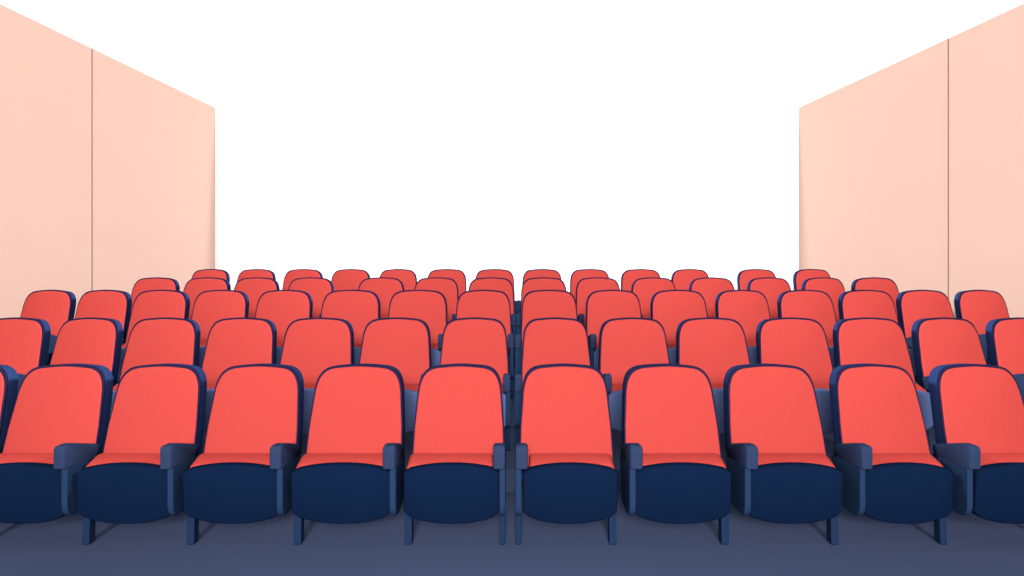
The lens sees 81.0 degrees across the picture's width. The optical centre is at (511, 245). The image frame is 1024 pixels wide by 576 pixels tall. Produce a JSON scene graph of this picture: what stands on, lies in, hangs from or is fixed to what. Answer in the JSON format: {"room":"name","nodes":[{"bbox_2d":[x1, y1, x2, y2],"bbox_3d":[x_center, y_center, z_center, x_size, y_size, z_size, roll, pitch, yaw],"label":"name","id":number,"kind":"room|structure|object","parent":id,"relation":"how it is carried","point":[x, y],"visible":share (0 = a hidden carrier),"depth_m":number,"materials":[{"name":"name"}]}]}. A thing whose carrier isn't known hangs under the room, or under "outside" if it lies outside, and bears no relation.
{"room":"auditorium","nodes":[
{"label":"auditorium","id":0,"kind":"room"},
{"bbox_2d":[0,5,214,317],"bbox_3d":[-4.647,-0.314,5.000,0.150,3.697,8.804,0,0,-1],"label":"wall","id":1,"kind":"structure","parent":0,"point":[154,142],"depth_m":6.52,"materials":[{"name":"pink paint"}]},
{"bbox_2d":[215,108,798,300],"bbox_3d":[-0.079,-0.314,9.475,9.449,3.697,0.150,0,0,0],"label":"screen","id":2,"kind":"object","parent":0,"point":[715,191],"depth_m":9.40,"materials":[{"name":"white fabric"}]},
{"bbox_2d":[0,359,1023,575],"bbox_3d":[0.083,1.401,3.950,9.449,0.508,10.900,0,0,0],"label":"floor","id":3,"kind":"structure","parent":0,"point":[867,546],"depth_m":3.06,"materials":[{"name":"carpet"}]},
{"bbox_2d":[0,365,17,453],"bbox_3d":[-3.018,1.096,3.199,0.526,0.878,0.448,0,0,0],"label":"seat","id":4,"kind":"object","parent":3,"relation":"on","point":[8,375],"visible":0.84,"depth_m":3.31,"materials":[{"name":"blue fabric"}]},
{"bbox_2d":[0,317,50,397],"bbox_3d":[-3.586,0.955,4.192,0.527,0.878,0.435,0,0,0],"label":"seat","id":5,"kind":"object","parent":3,"relation":"on","point":[24,342],"visible":0.39,"depth_m":4.28,"materials":[{"name":"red fabric"}]},
{"bbox_2d":[0,319,41,374],"bbox_3d":[-3.588,0.781,4.262,0.491,0.506,0.160,0,0,0],"label":"backrest cushion","id":6,"kind":"object","parent":5,"relation":"on","point":[20,339],"depth_m":4.28,"materials":[{"name":"red fabric"}]},
{"bbox_2d":[20,290,75,364],"bbox_3d":[-4.040,0.819,5.079,0.483,0.878,0.428,0,0,0],"label":"seat","id":7,"kind":"object","parent":3,"relation":"on","point":[56,307],"visible":0.23,"depth_m":5.17,"materials":[{"name":"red fabric"}]},
{"bbox_2d":[21,291,69,335],"bbox_3d":[-4.019,0.645,5.152,0.420,0.506,0.160,0,0,0],"label":"backrest cushion","id":8,"kind":"object","parent":7,"relation":"on","point":[53,307],"depth_m":5.17,"materials":[{"name":"red fabric"}]},
{"bbox_2d":[0,363,112,523],"bbox_3d":[-2.481,1.096,3.199,0.526,0.878,0.448,0,0,0],"label":"seat","id":9,"kind":"object","parent":3,"relation":"on","point":[58,424],"visible":0.88,"depth_m":3.22,"materials":[{"name":"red fabric"}]},
{"bbox_2d":[3,367,101,452],"bbox_3d":[-2.476,0.922,3.262,0.492,0.506,0.160,0,0,0],"label":"backrest cushion","id":10,"kind":"object","parent":9,"relation":"on","point":[54,406],"depth_m":3.26,"materials":[{"name":"red fabric"}]},
{"bbox_2d":[50,317,122,386],"bbox_3d":[-3.041,0.955,4.192,0.483,0.878,0.435,0,0,0],"label":"seat","id":11,"kind":"object","parent":3,"relation":"on","point":[89,340],"visible":0.38,"depth_m":4.28,"materials":[{"name":"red fabric"}]},
{"bbox_2d":[50,319,115,371],"bbox_3d":[-3.043,0.781,4.262,0.450,0.506,0.160,0,0,0],"label":"backrest cushion","id":12,"kind":"object","parent":11,"relation":"on","point":[83,341],"depth_m":4.28,"materials":[{"name":"red fabric"}]},
{"bbox_2d":[74,290,131,344],"bbox_3d":[-3.538,0.819,5.079,0.461,0.878,0.428,0,0,0],"label":"seat","id":13,"kind":"object","parent":3,"relation":"on","point":[111,304],"visible":0.38,"depth_m":5.18,"materials":[{"name":"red fabric"}]},
{"bbox_2d":[75,291,125,327],"bbox_3d":[-3.538,0.645,5.152,0.440,0.506,0.160,0,0,0],"label":"backrest cushion","id":14,"kind":"object","parent":13,"relation":"on","point":[99,304],"depth_m":5.18,"materials":[{"name":"red fabric"}]},
{"bbox_2d":[76,363,206,544],"bbox_3d":[-1.948,1.096,3.199,0.516,0.878,0.448,0,0,0],"label":"seat","id":15,"kind":"object","parent":3,"relation":"on","point":[155,429],"visible":0.94,"depth_m":3.19,"materials":[{"name":"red fabric"}]},
{"bbox_2d":[86,453,159,466],"bbox_3d":[-1.977,1.216,3.138,0.445,0.238,0.115,0,0,0],"label":"seat cushion","id":16,"kind":"object","parent":15,"relation":"on","point":[104,458],"depth_m":3.13,"materials":[{"name":"red fabric"}]},
{"bbox_2d":[103,367,197,452],"bbox_3d":[-1.943,0.922,3.262,0.482,0.506,0.160,0,0,0],"label":"backrest cushion","id":17,"kind":"object","parent":15,"relation":"on","point":[153,408],"depth_m":3.26,"materials":[{"name":"red fabric"}]},
{"bbox_2d":[117,290,189,383],"bbox_3d":[-3.046,0.819,5.079,0.494,0.878,0.428,0,0,0],"label":"seat","id":18,"kind":"object","parent":3,"relation":"on","point":[151,303],"visible":0.31,"depth_m":5.17,"materials":[{"name":"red fabric"}]},
{"bbox_2d":[126,291,184,342],"bbox_3d":[-3.046,0.645,5.152,0.471,0.506,0.160,0,0,0],"label":"backrest cushion","id":19,"kind":"object","parent":18,"relation":"on","point":[147,304],"depth_m":5.17,"materials":[{"name":"red fabric"}]},
{"bbox_2d":[110,317,200,414],"bbox_3d":[-2.500,0.955,4.192,0.540,0.878,0.435,0,0,0],"label":"seat","id":20,"kind":"object","parent":3,"relation":"on","point":[163,340],"visible":0.43,"depth_m":4.28,"materials":[{"name":"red fabric"}]},
{"bbox_2d":[120,319,193,378],"bbox_3d":[-2.503,0.781,4.262,0.503,0.506,0.160,0,0,0],"label":"backrest cushion","id":21,"kind":"object","parent":20,"relation":"on","point":[150,341],"depth_m":4.28,"materials":[{"name":"red fabric"}]},
{"bbox_2d":[183,277,230,318],"bbox_3d":[-3.116,0.759,5.999,0.485,0.878,0.428,0,0,0],"label":"seat","id":22,"kind":"object","parent":3,"relation":"on","point":[193,287],"visible":0.26,"depth_m":6.11,"materials":[{"name":"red fabric"}]},
{"bbox_2d":[191,290,248,367],"bbox_3d":[-2.524,0.819,5.079,0.486,0.878,0.428,0,0,0],"label":"seat","id":23,"kind":"object","parent":3,"relation":"on","point":[211,306],"visible":0.38,"depth_m":5.17,"materials":[{"name":"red fabric"}]},
{"bbox_2d":[192,291,244,342],"bbox_3d":[-2.524,0.645,5.152,0.464,0.506,0.160,0,0,0],"label":"backrest cushion","id":24,"kind":"object","parent":23,"relation":"on","point":[209,307],"depth_m":5.17,"materials":[{"name":"red fabric"}]},
{"bbox_2d":[202,317,276,432],"bbox_3d":[-1.940,0.955,4.192,0.530,0.878,0.435,0,0,0],"label":"seat","id":25,"kind":"object","parent":3,"relation":"on","point":[231,342],"visible":0.34,"depth_m":4.27,"materials":[{"name":"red fabric"}]},
{"bbox_2d":[202,319,271,383],"bbox_3d":[-1.942,0.781,4.262,0.494,0.506,0.160,0,0,0],"label":"backrest cushion","id":26,"kind":"object","parent":25,"relation":"on","point":[230,342],"depth_m":4.27,"materials":[{"name":"red fabric"}]},
{"bbox_2d":[183,363,303,544],"bbox_3d":[-1.407,1.096,3.199,0.525,0.878,0.448,0,0,0],"label":"seat","id":27,"kind":"object","parent":3,"relation":"on","point":[253,443],"visible":0.96,"depth_m":3.20,"materials":[{"name":"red fabric"}]},
{"bbox_2d":[190,453,269,467],"bbox_3d":[-1.435,1.216,3.138,0.453,0.238,0.115,0,0,0],"label":"seat cushion","id":28,"kind":"object","parent":27,"relation":"on","point":[205,458],"depth_m":3.13,"materials":[{"name":"red fabric"}]},
{"bbox_2d":[204,367,297,452],"bbox_3d":[-1.401,0.922,3.262,0.490,0.506,0.160,0,0,0],"label":"backrest cushion","id":29,"kind":"object","parent":27,"relation":"on","point":[253,409],"depth_m":3.26,"materials":[{"name":"red fabric"}]},
{"bbox_2d":[234,277,279,317],"bbox_3d":[-2.609,0.759,5.999,0.475,0.878,0.428,0,0,0],"label":"seat","id":30,"kind":"object","parent":3,"relation":"on","point":[254,287],"visible":0.34,"depth_m":6.11,"materials":[{"name":"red fabric"}]},
{"bbox_2d":[255,290,312,363],"bbox_3d":[-1.973,0.819,5.079,0.496,0.878,0.428,0,0,0],"label":"seat","id":31,"kind":"object","parent":3,"relation":"on","point":[281,307],"visible":0.41,"depth_m":5.17,"materials":[{"name":"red fabric"}]},
{"bbox_2d":[256,291,308,342],"bbox_3d":[-1.973,0.645,5.152,0.473,0.506,0.160,0,0,0],"label":"backrest cushion","id":32,"kind":"object","parent":31,"relation":"on","point":[281,308],"depth_m":5.17,"materials":[{"name":"red fabric"}]},
{"bbox_2d":[288,277,333,317],"bbox_3d":[-2.055,0.759,5.999,0.484,0.878,0.428,0,0,0],"label":"seat","id":33,"kind":"object","parent":3,"relation":"on","point":[318,288],"visible":0.36,"depth_m":6.10,"materials":[{"name":"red fabric"}]},
{"bbox_2d":[280,317,353,433],"bbox_3d":[-1.386,0.955,4.192,0.544,0.878,0.435,0,0,0],"label":"seat","id":34,"kind":"object","parent":3,"relation":"on","point":[314,345],"visible":0.33,"depth_m":4.27,"materials":[{"name":"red fabric"}]},
{"bbox_2d":[281,319,350,383],"bbox_3d":[-1.388,0.781,4.262,0.507,0.506,0.160,0,0,0],"label":"backrest cushion","id":35,"kind":"object","parent":34,"relation":"on","point":[312,346],"depth_m":4.27,"materials":[{"name":"red fabric"}]},
{"bbox_2d":[291,363,404,544],"bbox_3d":[-0.850,1.096,3.199,0.541,0.878,0.448,0,0,0],"label":"seat","id":36,"kind":"object","parent":3,"relation":"on","point":[351,470],"visible":1,"depth_m":3.20,"materials":[{"name":"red fabric"}]},
{"bbox_2d":[296,453,382,468],"bbox_3d":[-0.880,1.216,3.138,0.467,0.238,0.115,0,0,0],"label":"seat cushion","id":37,"kind":"object","parent":36,"relation":"on","point":[307,459],"depth_m":3.13,"materials":[{"name":"red fabric"}]},
{"bbox_2d":[307,367,400,452],"bbox_3d":[-0.845,0.922,3.262,0.506,0.506,0.160,0,0,0],"label":"backrest cushion","id":38,"kind":"object","parent":36,"relation":"on","point":[354,409],"depth_m":3.26,"materials":[{"name":"red fabric"}]},
{"bbox_2d":[321,290,380,363],"bbox_3d":[-1.395,0.819,5.079,0.526,0.878,0.428,0,0,0],"label":"seat","id":39,"kind":"object","parent":3,"relation":"on","point":[358,307],"visible":0.38,"depth_m":5.17,"materials":[{"name":"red fabric"}]},
{"bbox_2d":[321,291,377,342],"bbox_3d":[-1.395,0.645,5.152,0.502,0.506,0.160,0,0,0],"label":"backrest cushion","id":40,"kind":"object","parent":39,"relation":"on","point":[359,308],"depth_m":5.17,"materials":[{"name":"red fabric"}]},
{"bbox_2d":[358,277,403,317],"bbox_3d":[-1.336,0.759,5.999,0.495,0.878,0.428,0,0,0],"label":"seat","id":41,"kind":"object","parent":3,"relation":"on","point":[385,288],"visible":0.3,"depth_m":6.10,"materials":[{"name":"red fabric"}]},
{"bbox_2d":[359,317,430,432],"bbox_3d":[-0.828,0.955,4.192,0.539,0.878,0.435,0,0,0],"label":"seat","id":42,"kind":"object","parent":3,"relation":"on","point":[404,344],"visible":0.43,"depth_m":4.26,"materials":[{"name":"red fabric"}]},
{"bbox_2d":[360,319,428,383],"bbox_3d":[-0.830,0.781,4.262,0.502,0.506,0.160,0,0,0],"label":"backrest cushion","id":43,"kind":"object","parent":42,"relation":"on","point":[402,344],"depth_m":4.27,"materials":[{"name":"red fabric"}]},
{"bbox_2d":[388,290,446,366],"bbox_3d":[-0.813,0.819,5.079,0.528,0.878,0.428,0,0,0],"label":"seat","id":44,"kind":"object","parent":3,"relation":"on","point":[429,306],"visible":0.45,"depth_m":5.17,"materials":[{"name":"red fabric"}]},
{"bbox_2d":[414,277,458,322],"bbox_3d":[-0.772,0.759,5.999,0.475,0.878,0.428,0,0,0],"label":"seat","id":45,"kind":"object","parent":3,"relation":"on","point":[448,287],"visible":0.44,"depth_m":6.10,"materials":[{"name":"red fabric"}]},
{"bbox_2d":[404,363,505,544],"bbox_3d":[-0.292,1.096,3.199,0.518,0.878,0.448,0,0,0],"label":"seat","id":46,"kind":"object","parent":3,"relation":"on","point":[455,473],"visible":1,"depth_m":3.20,"materials":[{"name":"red fabric"}]},
{"bbox_2d":[407,453,492,468],"bbox_3d":[-0.321,1.216,3.138,0.447,0.238,0.115,0,0,0],"label":"seat cushion","id":47,"kind":"object","parent":46,"relation":"on","point":[416,459],"depth_m":3.13,"materials":[{"name":"red fabric"}]},
{"bbox_2d":[413,367,502,454],"bbox_3d":[-0.287,0.922,3.262,0.484,0.506,0.160,0,0,0],"label":"backrest cushion","id":48,"kind":"object","parent":46,"relation":"on","point":[459,411],"depth_m":3.26,"materials":[{"name":"red fabric"}]},
{"bbox_2d":[440,317,509,450],"bbox_3d":[-0.268,0.955,4.192,0.514,0.878,0.435,0,0,0],"label":"seat","id":49,"kind":"object","parent":3,"relation":"on","point":[471,340],"visible":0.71,"depth_m":4.27,"materials":[{"name":"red fabric"}]},
{"bbox_2d":[441,319,507,393],"bbox_3d":[-0.268,0.781,4.262,0.484,0.506,0.160,0,0,0],"label":"backrest cushion","id":50,"kind":"object","parent":49,"relation":"on","point":[468,341],"depth_m":4.28,"materials":[{"name":"red fabric"}]},
{"bbox_2d":[456,290,513,397],"bbox_3d":[-0.240,0.819,5.079,0.506,0.878,0.428,0,0,0],"label":"seat","id":51,"kind":"object","parent":3,"relation":"on","point":[495,304],"visible":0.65,"depth_m":5.17,"materials":[{"name":"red fabric"}]},
{"bbox_2d":[457,291,509,351],"bbox_3d":[-0.246,0.645,5.152,0.472,0.506,0.160,0,0,0],"label":"backrest cushion","id":52,"kind":"object","parent":51,"relation":"on","point":[483,304],"depth_m":5.17,"materials":[{"name":"red fabric"}]},
{"bbox_2d":[468,277,515,367],"bbox_3d":[-0.211,0.759,5.999,0.493,0.878,0.428,0,0,0],"label":"seat","id":53,"kind":"object","parent":3,"relation":"on","point":[504,285],"visible":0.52,"depth_m":6.11,"materials":[{"name":"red fabric"}]},
{"bbox_2d":[469,278,513,327],"bbox_3d":[-0.214,0.585,6.072,0.466,0.506,0.160,0,0,0],"label":"backrest cushion","id":54,"kind":"object","parent":53,"relation":"on","point":[504,285],"depth_m":6.11,"materials":[{"name":"red fabric"}]},
{"bbox_2d":[475,269,516,314],"bbox_3d":[-0.197,0.708,6.899,0.496,0.878,0.428,0,0,0],"label":"seat","id":55,"kind":"object","parent":3,"relation":"on","point":[499,273],"visible":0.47,"depth_m":7.02,"materials":[{"name":"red fabric"}]},
{"bbox_2d":[476,270,513,289],"bbox_3d":[-0.204,0.534,6.972,0.460,0.506,0.160,0,0,0],"label":"backrest cushion","id":56,"kind":"object","parent":55,"relation":"on","point":[506,274],"depth_m":7.02,"materials":[{"name":"red fabric"}]},
{"bbox_2d":[516,277,565,333],"bbox_3d":[0.304,0.759,5.999,0.528,0.878,0.428,0,0,0],"label":"seat","id":57,"kind":"object","parent":3,"relation":"on","point":[540,283],"visible":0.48,"depth_m":6.11,"materials":[{"name":"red fabric"}]},
{"bbox_2d":[521,278,564,314],"bbox_3d":[0.324,0.585,6.072,0.466,0.506,0.160,0,0,0],"label":"backrest cushion","id":58,"kind":"object","parent":57,"relation":"on","point":[531,284],"depth_m":6.11,"materials":[{"name":"red fabric"}]},
{"bbox_2d":[515,290,577,373],"bbox_3d":[0.299,0.819,5.079,0.548,0.878,0.428,0,0,0],"label":"seat","id":59,"kind":"object","parent":3,"relation":"on","point":[536,304],"visible":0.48,"depth_m":5.17,"materials":[{"name":"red fabric"}]},
{"bbox_2d":[522,291,576,346],"bbox_3d":[0.322,0.645,5.152,0.479,0.506,0.160,0,0,0],"label":"backrest cushion","id":60,"kind":"object","parent":59,"relation":"on","point":[535,304],"depth_m":5.18,"materials":[{"name":"red fabric"}]},
{"bbox_2d":[514,317,590,444],"bbox_3d":[0.294,0.955,4.192,0.554,0.878,0.435,0,0,0],"label":"seat","id":61,"kind":"object","parent":3,"relation":"on","point":[551,340],"visible":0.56,"depth_m":4.27,"materials":[{"name":"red fabric"}]},
{"bbox_2d":[522,319,589,385],"bbox_3d":[0.312,0.781,4.262,0.487,0.506,0.160,0,0,0],"label":"backrest cushion","id":62,"kind":"object","parent":61,"relation":"on","point":[545,341],"depth_m":4.28,"materials":[{"name":"red fabric"}]},
{"bbox_2d":[515,363,616,544],"bbox_3d":[0.281,1.096,3.199,0.528,0.878,0.448,0,0,0],"label":"seat","id":63,"kind":"object","parent":3,"relation":"on","point":[564,455],"visible":1,"depth_m":3.20,"materials":[{"name":"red fabric"}]},
{"bbox_2d":[521,367,612,466],"bbox_3d":[0.291,0.922,3.262,0.492,0.506,0.160,0,0,0],"label":"backrest cushion","id":64,"kind":"object","parent":63,"relation":"on","point":[565,410],"depth_m":3.26,"materials":[{"name":"red fabric"}]},
{"bbox_2d":[529,453,613,468],"bbox_3d":[0.310,1.216,3.138,0.439,0.238,0.115,0,0,0],"label":"seat cushion","id":65,"kind":"object","parent":63,"relation":"on","point":[535,459],"depth_m":3.13,"materials":[{"name":"red fabric"}]},
{"bbox_2d":[576,277,619,326],"bbox_3d":[0.879,0.759,5.999,0.471,0.878,0.428,0,0,0],"label":"seat","id":66,"kind":"object","parent":3,"relation":"on","point":[585,287],"visible":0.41,"depth_m":6.10,"materials":[{"name":"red fabric"}]},
{"bbox_2d":[586,290,641,368],"bbox_3d":[0.878,0.819,5.079,0.493,0.878,0.428,0,0,0],"label":"seat","id":67,"kind":"object","parent":3,"relation":"on","point":[602,306],"visible":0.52,"depth_m":5.17,"materials":[{"name":"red fabric"}]},
{"bbox_2d":[587,291,640,342],"bbox_3d":[0.877,0.645,5.152,0.473,0.506,0.160,0,0,0],"label":"backrest cushion","id":68,"kind":"object","parent":67,"relation":"on","point":[602,306],"depth_m":5.17,"materials":[{"name":"red fabric"}]},
{"bbox_2d":[598,317,669,431],"bbox_3d":[0.872,0.955,4.192,0.519,0.878,0.435,0,0,0],"label":"seat","id":69,"kind":"object","parent":3,"relation":"on","point":[626,343],"visible":0.51,"depth_m":4.26,"materials":[{"name":"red fabric"}]},
{"bbox_2d":[601,319,668,383],"bbox_3d":[0.868,0.781,4.262,0.494,0.506,0.160,0,0,0],"label":"backrest cushion","id":70,"kind":"object","parent":69,"relation":"on","point":[626,344],"depth_m":4.27,"materials":[{"name":"red fabric"}]},
{"bbox_2d":[631,277,675,318],"bbox_3d":[1.448,0.759,5.999,0.473,0.878,0.428,0,0,0],"label":"seat","id":71,"kind":"object","parent":3,"relation":"on","point":[644,288],"visible":0.37,"depth_m":6.10,"materials":[{"name":"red fabric"}]},
{"bbox_2d":[620,363,731,544],"bbox_3d":[0.855,1.096,3.199,0.536,0.878,0.448,0,0,0],"label":"seat","id":72,"kind":"object","parent":3,"relation":"on","point":[673,469],"visible":1,"depth_m":3.20,"materials":[{"name":"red fabric"}]},
{"bbox_2d":[625,367,720,455],"bbox_3d":[0.860,0.922,3.262,0.507,0.506,0.160,0,0,0],"label":"backrest cushion","id":73,"kind":"object","parent":72,"relation":"on","point":[669,410],"depth_m":3.26,"materials":[{"name":"red fabric"}]},
{"bbox_2d":[643,453,725,467],"bbox_3d":[0.880,1.216,3.138,0.453,0.238,0.115,0,0,0],"label":"seat cushion","id":74,"kind":"object","parent":72,"relation":"on","point":[715,459],"depth_m":3.13,"materials":[{"name":"red fabric"}]},
{"bbox_2d":[650,290,707,363],"bbox_3d":[1.444,0.819,5.079,0.498,0.878,0.428,0,0,0],"label":"seat","id":75,"kind":"object","parent":3,"relation":"on","point":[670,308],"visible":0.41,"depth_m":5.17,"materials":[{"name":"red fabric"}]},
{"bbox_2d":[653,291,706,342],"bbox_3d":[1.444,0.645,5.152,0.478,0.506,0.160,0,0,0],"label":"backrest cushion","id":76,"kind":"object","parent":75,"relation":"on","point":[670,308],"depth_m":5.17,"materials":[{"name":"red fabric"}]},
{"bbox_2d":[689,277,734,316],"bbox_3d":[2.043,0.759,5.999,0.476,0.878,0.428,0,0,0],"label":"seat","id":77,"kind":"object","parent":3,"relation":"on","point":[709,288],"visible":0.36,"depth_m":6.11,"materials":[{"name":"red fabric"}]},
{"bbox_2d":[676,317,749,433],"bbox_3d":[1.436,0.955,4.192,0.530,0.878,0.435,0,0,0],"label":"seat","id":78,"kind":"object","parent":3,"relation":"on","point":[714,345],"visible":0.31,"depth_m":4.27,"materials":[{"name":"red fabric"}]},
{"bbox_2d":[680,319,748,383],"bbox_3d":[1.432,0.781,4.262,0.506,0.506,0.160,0,0,0],"label":"backrest cushion","id":79,"kind":"object","parent":78,"relation":"on","point":[714,346],"depth_m":4.27,"materials":[{"name":"red fabric"}]},
{"bbox_2d":[715,290,770,363],"bbox_3d":[1.997,0.819,5.079,0.469,0.878,0.428,0,0,0],"label":"seat","id":80,"kind":"object","parent":3,"relation":"on","point":[748,308],"visible":0.35,"depth_m":5.17,"materials":[{"name":"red fabric"}]},
{"bbox_2d":[718,291,769,342],"bbox_3d":[1.996,0.645,5.152,0.451,0.506,0.160,0,0,0],"label":"backrest cushion","id":81,"kind":"object","parent":80,"relation":"on","point":[748,308],"depth_m":5.17,"materials":[{"name":"red fabric"}]},
{"bbox_2d":[747,277,790,317],"bbox_3d":[2.628,0.759,5.999,0.454,0.878,0.428,0,0,0],"label":"seat","id":82,"kind":"object","parent":3,"relation":"on","point":[771,287],"visible":0.32,"depth_m":6.10,"materials":[{"name":"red fabric"}]},
{"bbox_2d":[723,363,842,544],"bbox_3d":[1.423,1.096,3.199,0.523,0.878,0.448,0,0,0],"label":"seat","id":83,"kind":"object","parent":3,"relation":"on","point":[781,469],"visible":0.96,"depth_m":3.20,"materials":[{"name":"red fabric"}]},
{"bbox_2d":[730,367,825,454],"bbox_3d":[1.425,0.922,3.262,0.502,0.506,0.160,0,0,0],"label":"backrest cushion","id":84,"kind":"object","parent":83,"relation":"on","point":[775,410],"depth_m":3.26,"materials":[{"name":"red fabric"}]},
{"bbox_2d":[758,453,834,467],"bbox_3d":[1.445,1.216,3.138,0.449,0.238,0.115,0,0,0],"label":"seat cushion","id":85,"kind":"object","parent":83,"relation":"on","point":[763,458],"depth_m":3.13,"materials":[{"name":"red fabric"}]},
{"bbox_2d":[756,317,832,433],"bbox_3d":[2.015,0.955,4.192,0.529,0.878,0.435,0,0,0],"label":"seat","id":86,"kind":"object","parent":3,"relation":"on","point":[802,343],"visible":0.43,"depth_m":4.26,"materials":[{"name":"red fabric"}]},
{"bbox_2d":[761,319,831,383],"bbox_3d":[2.011,0.781,4.262,0.504,0.506,0.160,0,0,0],"label":"backrest cushion","id":87,"kind":"object","parent":86,"relation":"on","point":[802,343],"depth_m":4.27,"materials":[{"name":"red fabric"}]},
{"bbox_2d":[777,290,836,368],"bbox_3d":[2.549,0.819,5.079,0.488,0.878,0.428,0,0,0],"label":"seat","id":88,"kind":"object","parent":3,"relation":"on","point":[816,305],"visible":0.34,"depth_m":5.17,"materials":[{"name":"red fabric"}]},
{"bbox_2d":[781,291,835,342],"bbox_3d":[2.548,0.645,5.152,0.469,0.506,0.160,0,0,0],"label":"backrest cushion","id":89,"kind":"object","parent":88,"relation":"on","point":[818,306],"depth_m":5.17,"materials":[{"name":"red fabric"}]},
{"bbox_2d":[802,277,844,320],"bbox_3d":[3.183,0.759,5.999,0.439,0.878,0.428,0,0,0],"label":"seat","id":90,"kind":"object","parent":3,"relation":"on","point":[833,287],"visible":0.32,"depth_m":6.11,"materials":[{"name":"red fabric"}]},
{"bbox_2d":[851,277,898,317],"bbox_3d":[3.733,0.759,5.999,0.524,0.878,0.428,0,0,0],"label":"seat","id":91,"kind":"object","parent":3,"relation":"on","point":[887,285],"visible":0.27,"depth_m":6.11,"materials":[{"name":"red fabric"}]},
{"bbox_2d":[838,290,915,375],"bbox_3d":[3.079,0.819,5.079,0.485,0.878,0.428,0,0,0],"label":"seat","id":92,"kind":"object","parent":3,"relation":"on","point":[853,303],"visible":0.32,"depth_m":5.18,"materials":[{"name":"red fabric"}]},
{"bbox_2d":[843,291,897,322],"bbox_3d":[3.079,0.645,5.152,0.466,0.506,0.160,0,0,0],"label":"backrest cushion","id":93,"kind":"object","parent":92,"relation":"on","point":[856,304],"depth_m":5.18,"materials":[{"name":"red fabric"}]},
{"bbox_2d":[833,317,932,446],"bbox_3d":[2.576,0.955,4.192,0.536,0.878,0.435,0,0,0],"label":"seat","id":94,"kind":"object","parent":3,"relation":"on","point":[870,340],"visible":0.38,"depth_m":4.27,"materials":[{"name":"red fabric"}]},
{"bbox_2d":[839,319,914,383],"bbox_3d":[2.572,0.781,4.262,0.511,0.506,0.160,0,0,0],"label":"backrest cushion","id":95,"kind":"object","parent":94,"relation":"on","point":[871,341],"depth_m":4.28,"materials":[{"name":"red fabric"}]},
{"bbox_2d":[829,363,952,544],"bbox_3d":[1.988,1.096,3.199,0.506,0.878,0.448,0,0,0],"label":"seat","id":96,"kind":"object","parent":3,"relation":"on","point":[891,474],"visible":1,"depth_m":3.18,"materials":[{"name":"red fabric"}]},
{"bbox_2d":[838,367,929,453],"bbox_3d":[2.002,0.922,3.262,0.462,0.506,0.160,0,0,0],"label":"backrest cushion","id":97,"kind":"object","parent":96,"relation":"on","point":[879,408],"depth_m":3.26,"materials":[{"name":"red fabric"}]},
{"bbox_2d":[873,453,942,466],"bbox_3d":[2.020,1.216,3.138,0.413,0.238,0.115,0,0,0],"label":"seat cushion","id":98,"kind":"object","parent":96,"relation":"on","point":[878,458],"depth_m":3.13,"materials":[{"name":"red fabric"}]},
{"bbox_2d":[896,290,953,376],"bbox_3d":[3.577,0.819,5.079,0.463,0.878,0.428,0,0,0],"label":"seat","id":99,"kind":"object","parent":3,"relation":"on","point":[911,305],"visible":0.36,"depth_m":5.17,"materials":[{"name":"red fabric"}]},
{"bbox_2d":[902,291,952,337],"bbox_3d":[3.576,0.645,5.152,0.444,0.506,0.160,0,0,0],"label":"backrest cushion","id":100,"kind":"object","parent":99,"relation":"on","point":[916,305],"depth_m":5.17,"materials":[{"name":"red fabric"}]},
{"bbox_2d":[911,317,986,392],"bbox_3d":[3.128,0.955,4.192,0.486,0.878,0.435,0,0,0],"label":"seat","id":101,"kind":"object","parent":3,"relation":"on","point":[938,341],"visible":0.5,"depth_m":4.28,"materials":[{"name":"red fabric"}]},
{"bbox_2d":[919,319,985,376],"bbox_3d":[3.125,0.781,4.262,0.464,0.506,0.160,0,0,0],"label":"backrest cushion","id":102,"kind":"object","parent":101,"relation":"on","point":[941,341],"depth_m":4.27,"materials":[{"name":"red fabric"}]},
{"bbox_2d":[928,363,1023,523],"bbox_3d":[2.540,1.096,3.199,0.539,0.878,0.448,0,0,0],"label":"seat","id":103,"kind":"object","parent":3,"relation":"on","point":[977,409],"visible":0.95,"depth_m":3.22,"materials":[{"name":"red fabric"}]},
{"bbox_2d":[940,367,1023,452],"bbox_3d":[2.567,0.922,3.262,0.470,0.506,0.160,0,0,0],"label":"backrest cushion","id":104,"kind":"object","parent":103,"relation":"on","point":[983,407],"depth_m":3.26,"materials":[{"name":"red fabric"}]},
{"bbox_2d":[954,290,1009,364],"bbox_3d":[4.093,0.819,5.079,0.473,0.878,0.428,0,0,0],"label":"seat","id":105,"kind":"object","parent":3,"relation":"on","point":[979,307],"visible":0.41,"depth_m":5.17,"materials":[{"name":"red fabric"}]},
{"bbox_2d":[960,291,1008,334],"bbox_3d":[4.071,0.645,5.152,0.414,0.506,0.160,0,0,0],"label":"backrest cushion","id":106,"kind":"object","parent":105,"relation":"on","point":[979,308],"depth_m":5.17,"materials":[{"name":"red fabric"}]},
{"bbox_2d":[985,317,1023,401],"bbox_3d":[3.681,0.955,4.192,0.515,0.878,0.435,0,0,0],"label":"seat","id":107,"kind":"object","parent":3,"relation":"on","point":[1004,336],"visible":0.5,"depth_m":4.28,"materials":[{"name":"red fabric"}]},
{"bbox_2d":[994,319,1023,374],"bbox_3d":[3.678,0.781,4.262,0.491,0.506,0.160,0,0,0],"label":"backrest cushion","id":108,"kind":"object","parent":107,"relation":"on","point":[1008,333],"depth_m":4.27,"materials":[{"name":"red fabric"}]},
{"bbox_2d":[799,4,1023,317],"bbox_3d":[4.652,-0.314,5.000,0.150,3.697,8.804,0,0,-1],"label":"wall","id":109,"kind":"structure","parent":0,"point":[873,150],"depth_m":6.57,"materials":[{"name":"pink paint"}]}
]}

